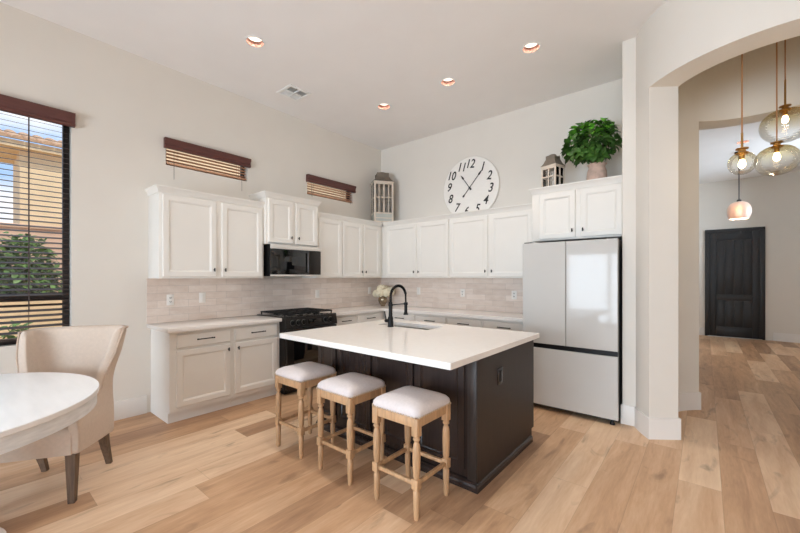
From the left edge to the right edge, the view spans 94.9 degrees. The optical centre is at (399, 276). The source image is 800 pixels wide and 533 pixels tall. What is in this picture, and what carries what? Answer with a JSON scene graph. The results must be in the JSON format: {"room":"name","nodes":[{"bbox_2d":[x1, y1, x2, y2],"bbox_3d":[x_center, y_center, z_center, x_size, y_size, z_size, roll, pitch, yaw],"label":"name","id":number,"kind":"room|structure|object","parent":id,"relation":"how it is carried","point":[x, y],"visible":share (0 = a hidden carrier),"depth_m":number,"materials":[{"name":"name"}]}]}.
{"room":"kitchen","nodes":[
{"label":"kitchen","id":0,"kind":"room"},
{"bbox_2d":[0,2,380,412],"bbox_3d":[-3.147,-0.523,3.265,0.160,3.847,9.000,0,0,40],"label":"wall","id":1,"kind":"structure","parent":0,"point":[125,104],"depth_m":3.67,"materials":[{"name":"paint"}]},
{"bbox_2d":[0,125,69,345],"bbox_3d":[-3.644,-0.445,2.706,0.060,2.030,1.805,0,0,40],"label":"window","id":2,"kind":"structure","parent":1,"relation":"in","point":[64,130],"depth_m":3.37,"materials":[{"name":"brown metal"}]},
{"bbox_2d":[0,94,75,341],"bbox_3d":[-3.566,-0.471,2.642,0.116,2.013,1.849,0,0,40],"label":"blind","id":3,"kind":"object","parent":2,"relation":"attached to","point":[9,104],"visible":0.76,"depth_m":3.14,"materials":[{"name":"brown wood"}]},
{"bbox_2d":[114,395,146,420],"bbox_3d":[-4.217,1.309,1.840,0.016,0.182,5.040,0,0,40],"label":"baseboard","id":4,"kind":"structure","parent":1,"relation":"attached to","point":[123,409],"depth_m":3.66,"materials":[{"name":"paint"}]},
{"bbox_2d":[145,184,264,278],"bbox_3d":[-2.119,-0.443,4.093,0.360,0.915,1.143,0,0,40],"label":"upper cabinet","id":5,"kind":"object","parent":1,"relation":"attached to","point":[192,233],"visible":1,"depth_m":3.91,"materials":[{"name":"paint"}]},
{"bbox_2d":[164,137,250,180],"bbox_3d":[-2.213,-1.266,4.270,0.116,0.423,0.954,0,0,40],"label":"blind","id":6,"kind":"object","parent":1,"relation":"attached to","point":[169,143],"visible":0.9,"depth_m":4.22,"materials":[{"name":"brown wood"}]},
{"bbox_2d":[147,278,380,323],"bbox_3d":[-1.474,0.250,5.146,0.008,0.469,3.550,0,0,40],"label":"tile backsplash","id":7,"kind":"structure","parent":1,"relation":"attached to","point":[225,297],"depth_m":4.61,"materials":[{"name":"beige tile"}]},
{"bbox_2d":[167,294,173,304],"bbox_3d":[-2.464,0.245,3.940,0.009,0.116,0.072,0,0,40],"label":"power outlet","id":8,"kind":"object","parent":7,"relation":"attached to","point":[170,297],"visible":1,"depth_m":3.94,"materials":[{"name":"paint"}]},
{"bbox_2d":[199,292,205,302],"bbox_3d":[-2.255,0.235,4.191,0.010,0.116,0.072,0,0,40],"label":"light switch","id":9,"kind":"object","parent":7,"relation":"attached to","point":[202,296],"visible":1,"depth_m":4.19,"materials":[{"name":"paint"}]},
{"bbox_2d":[315,290,319,297],"bbox_3d":[-1.221,0.250,5.435,0.010,0.116,0.072,0,0,40],"label":"light switch","id":10,"kind":"object","parent":7,"relation":"attached to","point":[317,292],"visible":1,"depth_m":5.43,"materials":[{"name":"paint"}]},
{"bbox_2d":[248,190,321,246],"bbox_3d":[-1.485,-0.717,4.817,0.410,0.630,0.844,0,0,40],"label":"upper cabinet","id":11,"kind":"object","parent":1,"relation":"attached to","point":[288,219],"visible":0.92,"depth_m":4.65,"materials":[{"name":"paint"}]},
{"bbox_2d":[264,244,320,275],"bbox_3d":[-1.458,-0.204,4.815,0.432,0.388,0.743,0,0,40],"label":"microwave oven","id":12,"kind":"object","parent":11,"relation":"attached to","point":[279,260],"visible":0.94,"depth_m":4.62,"materials":[{"name":"black glass"}]},
{"bbox_2d":[303,211,342,277],"bbox_3d":[-1.113,-0.443,5.318,0.343,0.915,0.463,0,0,40],"label":"upper cabinet","id":13,"kind":"object","parent":1,"relation":"attached to","point":[329,225],"visible":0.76,"depth_m":5.23,"materials":[{"name":"paint"}]},
{"bbox_2d":[306,174,355,202],"bbox_3d":[-1.059,-1.324,5.659,0.116,0.308,0.944,0,0,40],"label":"blind","id":14,"kind":"object","parent":1,"relation":"attached to","point":[310,178],"visible":0.89,"depth_m":5.61,"materials":[{"name":"brown wood"}]},
{"bbox_2d":[342,216,382,277],"bbox_3d":[-0.678,-0.443,5.828,0.360,0.915,0.874,0,0,40],"label":"upper cabinet","id":15,"kind":"object","parent":1,"relation":"attached to","point":[361,238],"visible":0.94,"depth_m":5.69,"materials":[{"name":"paint"}]},
{"bbox_2d":[0,335,799,532],"bbox_3d":[3.188,1.460,3.722,9.400,0.120,17.800,0,0,40],"label":"floor","id":16,"kind":"structure","parent":0,"point":[734,467],"depth_m":2.52,"materials":[{"name":"brown wood"}]},
{"bbox_2d":[0,372,98,454],"bbox_3d":[-2.382,1.020,1.713,1.514,0.760,1.514,0,0,40],"label":"round dining table","id":17,"kind":"object","parent":16,"relation":"on","point":[34,406],"visible":1,"depth_m":1.89,"materials":[{"name":"white wood"}]},
{"bbox_2d":[0,325,128,503],"bbox_3d":[-2.311,0.885,2.486,0.633,1.030,0.657,0,0,-17],"label":"dining chair","id":18,"kind":"object","parent":16,"relation":"on","point":[94,351],"visible":0.61,"depth_m":2.62,"materials":[{"name":"beige fabric"}]},
{"bbox_2d":[151,327,231,423],"bbox_3d":[-2.170,0.963,3.851,0.589,0.874,0.600,0,0,40],"label":"base cabinet","id":19,"kind":"object","parent":16,"relation":"on","point":[191,371],"visible":0.99,"depth_m":3.66,"materials":[{"name":"paint"}]},
{"bbox_2d":[147,315,281,332],"bbox_3d":[-2.000,0.505,4.053,0.594,0.040,1.198,0,0,40],"label":"countertop","id":20,"kind":"structure","parent":19,"relation":"on","point":[203,324],"depth_m":3.87,"materials":[{"name":"white stone"}]},
{"bbox_2d":[230,322,278,406],"bbox_3d":[-1.798,0.963,4.299,0.589,0.874,0.562,0,0,40],"label":"base cabinet","id":21,"kind":"object","parent":16,"relation":"on","point":[255,348],"visible":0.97,"depth_m":4.11,"materials":[{"name":"paint"}]},
{"bbox_2d":[257,308,336,394],"bbox_3d":[-1.310,0.918,4.770,0.717,0.964,0.770,0,0,40],"label":"range","id":22,"kind":"object","parent":16,"relation":"on","point":[291,352],"visible":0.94,"depth_m":4.46,"materials":[{"name":"black metal"}]},
{"bbox_2d":[257,312,333,318],"bbox_3d":[-1.343,0.484,4.797,0.632,0.019,0.770,0,0,40],"label":"cooktop","id":23,"kind":"object","parent":22,"relation":"in","point":[308,315],"depth_m":4.59,"materials":[{"name":"black metal"}]},
{"bbox_2d":[274,362,336,458],"bbox_3d":[-0.785,1.066,3.061,0.382,0.668,0.380,0,0,40],"label":"counter stool","id":24,"kind":"object","parent":16,"relation":"on","point":[300,376],"visible":0.95,"depth_m":2.98,"materials":[{"name":"brown wood"}]},
{"bbox_2d":[276,362,335,381],"bbox_3d":[-0.785,0.772,3.061,0.372,0.080,0.372,0,0,40],"label":"cushion","id":25,"kind":"object","parent":24,"relation":"on","point":[305,371],"depth_m":2.96,"materials":[{"name":"fabric"}]},
{"bbox_2d":[336,314,355,325],"bbox_3d":[-0.967,0.963,5.299,0.589,0.874,0.462,0,0,40],"label":"base cabinet","id":26,"kind":"object","parent":16,"relation":"on","point":[351,318],"visible":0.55,"depth_m":5.15,"materials":[{"name":"paint"}]},
{"bbox_2d":[316,372,385,485],"bbox_3d":[-0.357,1.066,2.695,0.382,0.668,0.380,0,0,40],"label":"counter stool","id":27,"kind":"object","parent":16,"relation":"on","point":[350,389],"visible":0.95,"depth_m":2.60,"materials":[{"name":"brown wood"}]},
{"bbox_2d":[317,372,384,397],"bbox_3d":[-0.357,0.772,2.695,0.372,0.080,0.372,0,0,40],"label":"cushion","id":28,"kind":"object","parent":27,"relation":"on","point":[352,384],"depth_m":2.59,"materials":[{"name":"fabric"}]},
{"bbox_2d":[356,311,384,322],"bbox_3d":[-0.464,0.963,5.904,0.589,0.874,1.108,0,0,40],"label":"base cabinet","id":29,"kind":"object","parent":16,"relation":"on","point":[370,316],"visible":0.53,"depth_m":5.52,"materials":[{"name":"paint"}]},
{"bbox_2d":[385,311,415,320],"bbox_3d":[0.152,0.963,5.730,0.603,0.874,0.589,0,0,40],"label":"base cabinet","id":30,"kind":"object","parent":16,"relation":"on","point":[396,315],"visible":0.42,"depth_m":5.49,"materials":[{"name":"paint"}]},
{"bbox_2d":[372,386,450,520],"bbox_3d":[0.075,1.066,2.337,0.382,0.668,0.380,0,0,40],"label":"counter stool","id":31,"kind":"object","parent":16,"relation":"on","point":[413,407],"visible":1,"depth_m":2.27,"materials":[{"name":"brown wood"}]},
{"bbox_2d":[373,386,449,417],"bbox_3d":[0.075,0.772,2.337,0.372,0.080,0.372,0,0,40],"label":"cushion","id":32,"kind":"object","parent":31,"relation":"on","point":[406,401],"depth_m":2.24,"materials":[{"name":"fabric"}]},
{"bbox_2d":[316,340,533,493],"bbox_3d":[0.190,0.963,3.301,1.676,0.874,1.049,0,0,40],"label":"kitchen island","id":33,"kind":"object","parent":16,"relation":"on","point":[491,422],"visible":0.58,"depth_m":2.67,"materials":[{"name":"brown wood"}]},
{"bbox_2d":[280,319,538,369],"bbox_3d":[0.085,0.505,3.171,1.719,0.040,1.445,0,0,40],"label":"island countertop","id":34,"kind":"structure","parent":33,"relation":"on","point":[443,346],"depth_m":2.85,"materials":[{"name":"white stone"}]},
{"bbox_2d":[384,284,407,326],"bbox_3d":[-0.037,0.279,3.681,0.109,0.411,0.291,0,0,40],"label":"kitchen faucet","id":35,"kind":"object","parent":34,"relation":"on","point":[389,320],"visible":1,"depth_m":3.59,"materials":[{"name":"black metal"}]},
{"bbox_2d":[395,325,429,329],"bbox_3d":[0.099,0.633,3.666,0.682,0.214,0.337,0,0,40],"label":"sink","id":36,"kind":"object","parent":34,"relation":"in","point":[395,325],"visible":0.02,"depth_m":3.83,"materials":[{"name":"metal"}]},
{"bbox_2d":[498,367,502,384],"bbox_3d":[0.725,0.715,2.655,0.006,0.120,0.080,0,0,40],"label":"outlet plate","id":37,"kind":"object","parent":33,"relation":"attached to","point":[500,369],"depth_m":2.65,"materials":[{"name":"black plastic"}]},
{"bbox_2d":[499,370,501,381],"bbox_3d":[0.727,0.715,2.653,0.004,0.080,0.040,0,0,40],"label":"receptacle","id":38,"kind":"object","parent":33,"relation":"attached to","point":[500,371],"depth_m":2.65,"materials":[{"name":"black plastic"}]},
{"bbox_2d":[416,314,447,323],"bbox_3d":[0.595,0.963,5.362,0.545,0.874,0.589,0,0,40],"label":"base cabinet","id":39,"kind":"object","parent":16,"relation":"on","point":[440,319],"visible":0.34,"depth_m":5.14,"materials":[{"name":"paint"}]},
{"bbox_2d":[448,316,482,327],"bbox_3d":[1.008,0.963,5.018,0.526,0.874,0.589,0,0,40],"label":"base cabinet","id":40,"kind":"object","parent":16,"relation":"on","point":[463,321],"visible":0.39,"depth_m":4.81,"materials":[{"name":"paint"}]},
{"bbox_2d":[483,319,522,330],"bbox_3d":[1.437,0.963,4.662,0.585,0.874,0.589,0,0,40],"label":"base cabinet","id":41,"kind":"object","parent":16,"relation":"on","point":[487,323],"visible":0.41,"depth_m":4.47,"materials":[{"name":"paint"}]},
{"bbox_2d":[325,304,522,321],"bbox_3d":[0.260,0.505,5.000,2.861,0.040,1.575,0,0,40],"label":"countertop","id":42,"kind":"structure","parent":41,"relation":"on","point":[518,317],"depth_m":5.16,"materials":[{"name":"white stone"}]},
{"bbox_2d":[372,285,394,305],"bbox_3d":[-0.270,0.305,6.123,0.326,0.359,0.329,0,0,-24],"label":"flower vase","id":43,"kind":"object","parent":42,"relation":"on","point":[382,291],"visible":0.98,"depth_m":6.04,"materials":[{"name":"white plant"}]},
{"bbox_2d":[523,237,621,424],"bbox_3d":[1.952,0.513,4.034,0.902,1.774,0.841,0,0,40],"label":"fridge","id":44,"kind":"object","parent":16,"relation":"on","point":[572,290],"visible":0.73,"depth_m":3.65,"materials":[{"name":"metal"}]},
{"bbox_2d":[0,0,799,183],"bbox_3d":[3.188,-2.372,3.722,9.400,0.250,17.800,0,0,40],"label":"ceiling","id":45,"kind":"structure","parent":0,"point":[353,57],"depth_m":3.67,"materials":[{"name":"paint"}]},
{"bbox_2d":[244,35,265,48],"bbox_3d":[-1.386,-2.272,3.509,0.196,0.055,0.196,0,0,40],"label":"recessed light","id":46,"kind":"object","parent":45,"relation":"in","point":[257,42],"visible":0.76,"depth_m":3.55,"materials":[{"name":"white plastic"}]},
{"bbox_2d":[276,84,310,101],"bbox_3d":[-1.295,-2.288,4.481,0.300,0.098,0.300,0,0,40],"label":"ceiling vent","id":47,"kind":"object","parent":45,"relation":"in","point":[290,91],"visible":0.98,"depth_m":4.48,"materials":[{"name":"white plastic"}]},
{"bbox_2d":[377,103,390,109],"bbox_3d":[-0.211,-2.272,4.837,0.196,0.055,0.196,0,0,40],"label":"recessed light","id":48,"kind":"object","parent":45,"relation":"in","point":[382,106],"visible":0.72,"depth_m":4.89,"materials":[{"name":"white plastic"}]},
{"bbox_2d":[439,77,456,86],"bbox_3d":[0.553,-2.272,4.229,0.196,0.055,0.196,0,0,40],"label":"recessed light","id":49,"kind":"object","parent":45,"relation":"in","point":[446,82],"visible":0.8,"depth_m":4.28,"materials":[{"name":"white plastic"}]},
{"bbox_2d":[521,42,541,53],"bbox_3d":[1.285,-2.272,3.601,0.196,0.055,0.196,0,0,40],"label":"recessed light","id":50,"kind":"object","parent":45,"relation":"in","point":[531,47],"visible":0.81,"depth_m":3.64,"materials":[{"name":"white plastic"}]},
{"bbox_2d":[727,152,751,219],"bbox_3d":[6.097,-1.647,6.599,0.336,1.201,0.336,0,0,40],"label":"dome pendant","id":51,"kind":"object","parent":45,"relation":"hanging from","point":[738,210],"visible":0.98,"depth_m":6.52,"materials":[{"name":"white glass"}]},
{"bbox_2d":[735,140,750,143],"bbox_3d":[5.709,-2.272,6.109,0.196,0.055,0.196,0,0,40],"label":"recessed light","id":52,"kind":"object","parent":45,"relation":"in","point":[744,141],"visible":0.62,"depth_m":6.14,"materials":[{"name":"white plastic"}]},
{"bbox_2d":[381,79,621,226],"bbox_3d":[1.151,-0.523,5.389,4.135,3.847,0.160,0,0,40],"label":"wall","id":53,"kind":"structure","parent":0,"point":[518,143],"depth_m":5.02,"materials":[{"name":"paint"}]},
{"bbox_2d":[382,214,449,277],"bbox_3d":[0.169,-0.443,5.866,1.614,0.915,0.359,0,0,40],"label":"upper cabinet","id":54,"kind":"object","parent":53,"relation":"attached to","point":[419,247],"visible":0.88,"depth_m":5.62,"materials":[{"name":"paint"}]},
{"bbox_2d":[370,172,393,221],"bbox_3d":[-0.306,-1.328,6.183,0.351,0.852,0.351,0,0,-15],"label":"decorative lantern","id":55,"kind":"object","parent":54,"relation":"on","point":[382,180],"visible":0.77,"depth_m":6.06,"materials":[{"name":"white wood"}]},
{"bbox_2d":[381,278,522,312],"bbox_3d":[0.774,0.250,5.592,2.894,0.469,0.008,0,0,40],"label":"tile backsplash","id":56,"kind":"structure","parent":53,"relation":"attached to","point":[481,294],"depth_m":5.47,"materials":[{"name":"beige tile"}]},
{"bbox_2d":[460,289,464,296],"bbox_3d":[0.929,0.238,5.452,0.072,0.116,0.009,0,0,40],"label":"power outlet","id":57,"kind":"object","parent":56,"relation":"attached to","point":[462,291],"visible":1,"depth_m":5.45,"materials":[{"name":"paint"}]},
{"bbox_2d":[512,291,516,298],"bbox_3d":[1.537,0.243,4.946,0.072,0.116,0.009,0,0,40],"label":"power outlet","id":58,"kind":"object","parent":56,"relation":"attached to","point":[514,293],"visible":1,"depth_m":4.94,"materials":[{"name":"paint"}]},
{"bbox_2d":[448,203,536,277],"bbox_3d":[1.277,-0.443,4.945,1.263,0.915,0.360,0,0,40],"label":"upper cabinet","id":59,"kind":"object","parent":53,"relation":"attached to","point":[484,243],"visible":0.87,"depth_m":4.82,"materials":[{"name":"paint"}]},
{"bbox_2d":[444,156,499,212],"bbox_3d":[1.020,-1.297,5.346,0.906,0.906,0.049,0,0,40],"label":"wall clock","id":60,"kind":"object","parent":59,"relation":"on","point":[473,183],"visible":0.9,"depth_m":5.32,"materials":[{"name":"paint"}]},
{"bbox_2d":[528,175,621,242],"bbox_3d":[2.026,-0.705,4.134,0.941,0.600,0.650,0,0,40],"label":"upper cabinet","id":61,"kind":"object","parent":53,"relation":"attached to","point":[591,209],"visible":0.88,"depth_m":3.89,"materials":[{"name":"paint"}]},
{"bbox_2d":[541,154,564,186],"bbox_3d":[1.759,-1.174,4.221,0.194,0.466,0.194,0,0,-34],"label":"decorative lantern","id":62,"kind":"object","parent":61,"relation":"on","point":[552,163],"visible":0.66,"depth_m":4.18,"materials":[{"name":"brown wood"}]},
{"bbox_2d":[560,118,621,179],"bbox_3d":[2.082,-1.330,3.948,0.536,0.778,0.622,0,0,-17],"label":"potted plant","id":63,"kind":"object","parent":61,"relation":"on","point":[594,152],"visible":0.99,"depth_m":3.86,"materials":[{"name":"green plant"}]},
{"bbox_2d":[622,37,635,406],"bbox_3d":[2.405,-0.523,3.759,0.112,3.847,0.745,0,0,40],"label":"wall","id":64,"kind":"structure","parent":0,"point":[628,46],"depth_m":3.48,"materials":[{"name":"paint"}]},
{"bbox_2d":[621,404,634,425],"bbox_3d":[2.164,1.309,3.471,0.134,0.182,0.025,0,0,40],"label":"baseboard","id":65,"kind":"structure","parent":64,"relation":"attached to","point":[627,412],"depth_m":3.47,"materials":[{"name":"paint"}]},
{"bbox_2d":[636,0,799,417],"bbox_3d":[3.158,-0.975,3.123,2.000,4.750,2.000,0,0,40],"label":"wall","id":66,"kind":"structure","parent":0,"point":[688,52],"depth_m":3.18,"materials":[{"name":"paint"}]},
{"bbox_2d":[634,392,700,439],"bbox_3d":[3.215,1.309,3.191,2.028,0.182,1.408,0,0,40],"label":"baseboard","id":67,"kind":"structure","parent":66,"relation":"attached to","point":[651,428],"depth_m":3.17,"materials":[{"name":"paint"}]},
{"bbox_2d":[699,176,772,340],"bbox_3d":[7.426,-0.523,8.821,2.200,3.847,0.160,0,0,40],"label":"wall","id":68,"kind":"structure","parent":0,"point":[715,198],"depth_m":8.39,"materials":[{"name":"paint"}]},
{"bbox_2d":[699,327,703,334],"bbox_3d":[6.935,1.309,9.114,0.950,0.182,0.016,0,0,40],"label":"baseboard","id":69,"kind":"structure","parent":68,"relation":"attached to","point":[701,330],"depth_m":8.84,"materials":[{"name":"paint"}]},
{"bbox_2d":[705,226,764,339],"bbox_3d":[7.693,0.140,8.455,1.030,2.520,0.059,0,0,40],"label":"door","id":70,"kind":"structure","parent":68,"relation":"in","point":[734,257],"depth_m":8.44,"materials":[{"name":"black paint"}]},
{"bbox_2d":[773,171,799,333],"bbox_3d":[8.605,-0.523,7.227,0.488,3.847,2.006,0,0,-10],"label":"wall","id":71,"kind":"structure","parent":0,"point":[786,187],"depth_m":7.92,"materials":[{"name":"paint"}]},
{"bbox_2d":[773,332,799,342],"bbox_3d":[8.522,1.309,7.212,0.341,0.182,1.802,0,0,-10],"label":"baseboard","id":72,"kind":"structure","parent":71,"relation":"attached to","point":[784,337],"depth_m":7.92,"materials":[{"name":"paint"}]},
{"bbox_3d":[3.158,-3.295,3.123,1.534,0.030,1.534,0,0,40],"label":"ceiling","id":73,"kind":"structure","parent":0,"visible":0},
{"bbox_2d":[727,54,757,174],"bbox_3d":[2.703,-2.046,2.900,0.176,2.469,0.176,0,0,40],"label":"glass globe pendant","id":74,"kind":"object","parent":73,"relation":"hanging from","point":[742,152],"visible":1,"depth_m":2.90,"materials":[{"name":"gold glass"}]},
{"bbox_2d":[739,153,744,159],"bbox_3d":[2.703,-0.950,2.900,0.036,0.045,0.036,0,0,40],"label":"socket","id":75,"kind":"object","parent":74,"relation":"attached to","point":[741,155],"depth_m":2.89,"materials":[{"name":"gold metal"}]},
{"bbox_2d":[755,42,799,175],"bbox_3d":[3.180,-2.070,3.098,0.283,2.420,0.283,0,0,40],"label":"glass globe pendant","id":76,"kind":"object","parent":73,"relation":"hanging from","point":[777,147],"visible":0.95,"depth_m":3.10,"materials":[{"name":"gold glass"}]},
{"bbox_2d":[774,147,779,152],"bbox_3d":[3.180,-1.071,3.098,0.036,0.045,0.036,0,0,40],"label":"socket","id":77,"kind":"object","parent":76,"relation":"attached to","point":[776,149],"depth_m":3.09,"materials":[{"name":"gold metal"}]},
{"bbox_2d":[758,40,799,142],"bbox_3d":[3.461,-2.248,3.298,0.343,2.065,0.343,0,0,40],"label":"glass globe pendant","id":78,"kind":"object","parent":73,"relation":"hanging from","point":[784,110],"visible":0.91,"depth_m":3.33,"materials":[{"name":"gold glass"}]},
{"label":"outside","id":79,"kind":"structure","parent":0,"visible":0},
{"bbox_3d":[-15.780,1.610,19.355,39.840,0.180,80.000,0,0,40],"label":"ground","id":80,"kind":"structure","parent":79,"visible":0},
{"bbox_2d":[0,320,32,338],"bbox_3d":[-5.178,1.054,4.973,0.474,0.934,0.370,0,0,-21],"label":"shrub","id":81,"kind":"object","parent":80,"relation":"on","point":[16,324],"visible":0.09,"depth_m":4.95,"materials":[{"name":"green plant"}]},
{"bbox_2d":[0,231,61,293],"bbox_3d":[-6.588,0.369,6.362,1.197,2.304,1.163,0,0,-7],"label":"shrub","id":82,"kind":"object","parent":80,"relation":"on","point":[26,234],"visible":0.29,"depth_m":6.28,"materials":[{"name":"green plant"}]},
{"bbox_2d":[0,300,61,338],"bbox_3d":[-4.703,0.890,6.899,0.260,1.260,20.000,0,0,40],"label":"wall","id":83,"kind":"structure","parent":80,"relation":"on","point":[52,301],"depth_m":5.62,"materials":[{"name":"beige paint"}]},
{"bbox_2d":[0,222,61,292],"bbox_3d":[-7.981,0.230,7.023,0.280,2.580,16.000,0,0,40],"label":"wall","id":84,"kind":"structure","parent":80,"relation":"on","point":[1,226],"depth_m":7.58,"materials":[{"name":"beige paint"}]},
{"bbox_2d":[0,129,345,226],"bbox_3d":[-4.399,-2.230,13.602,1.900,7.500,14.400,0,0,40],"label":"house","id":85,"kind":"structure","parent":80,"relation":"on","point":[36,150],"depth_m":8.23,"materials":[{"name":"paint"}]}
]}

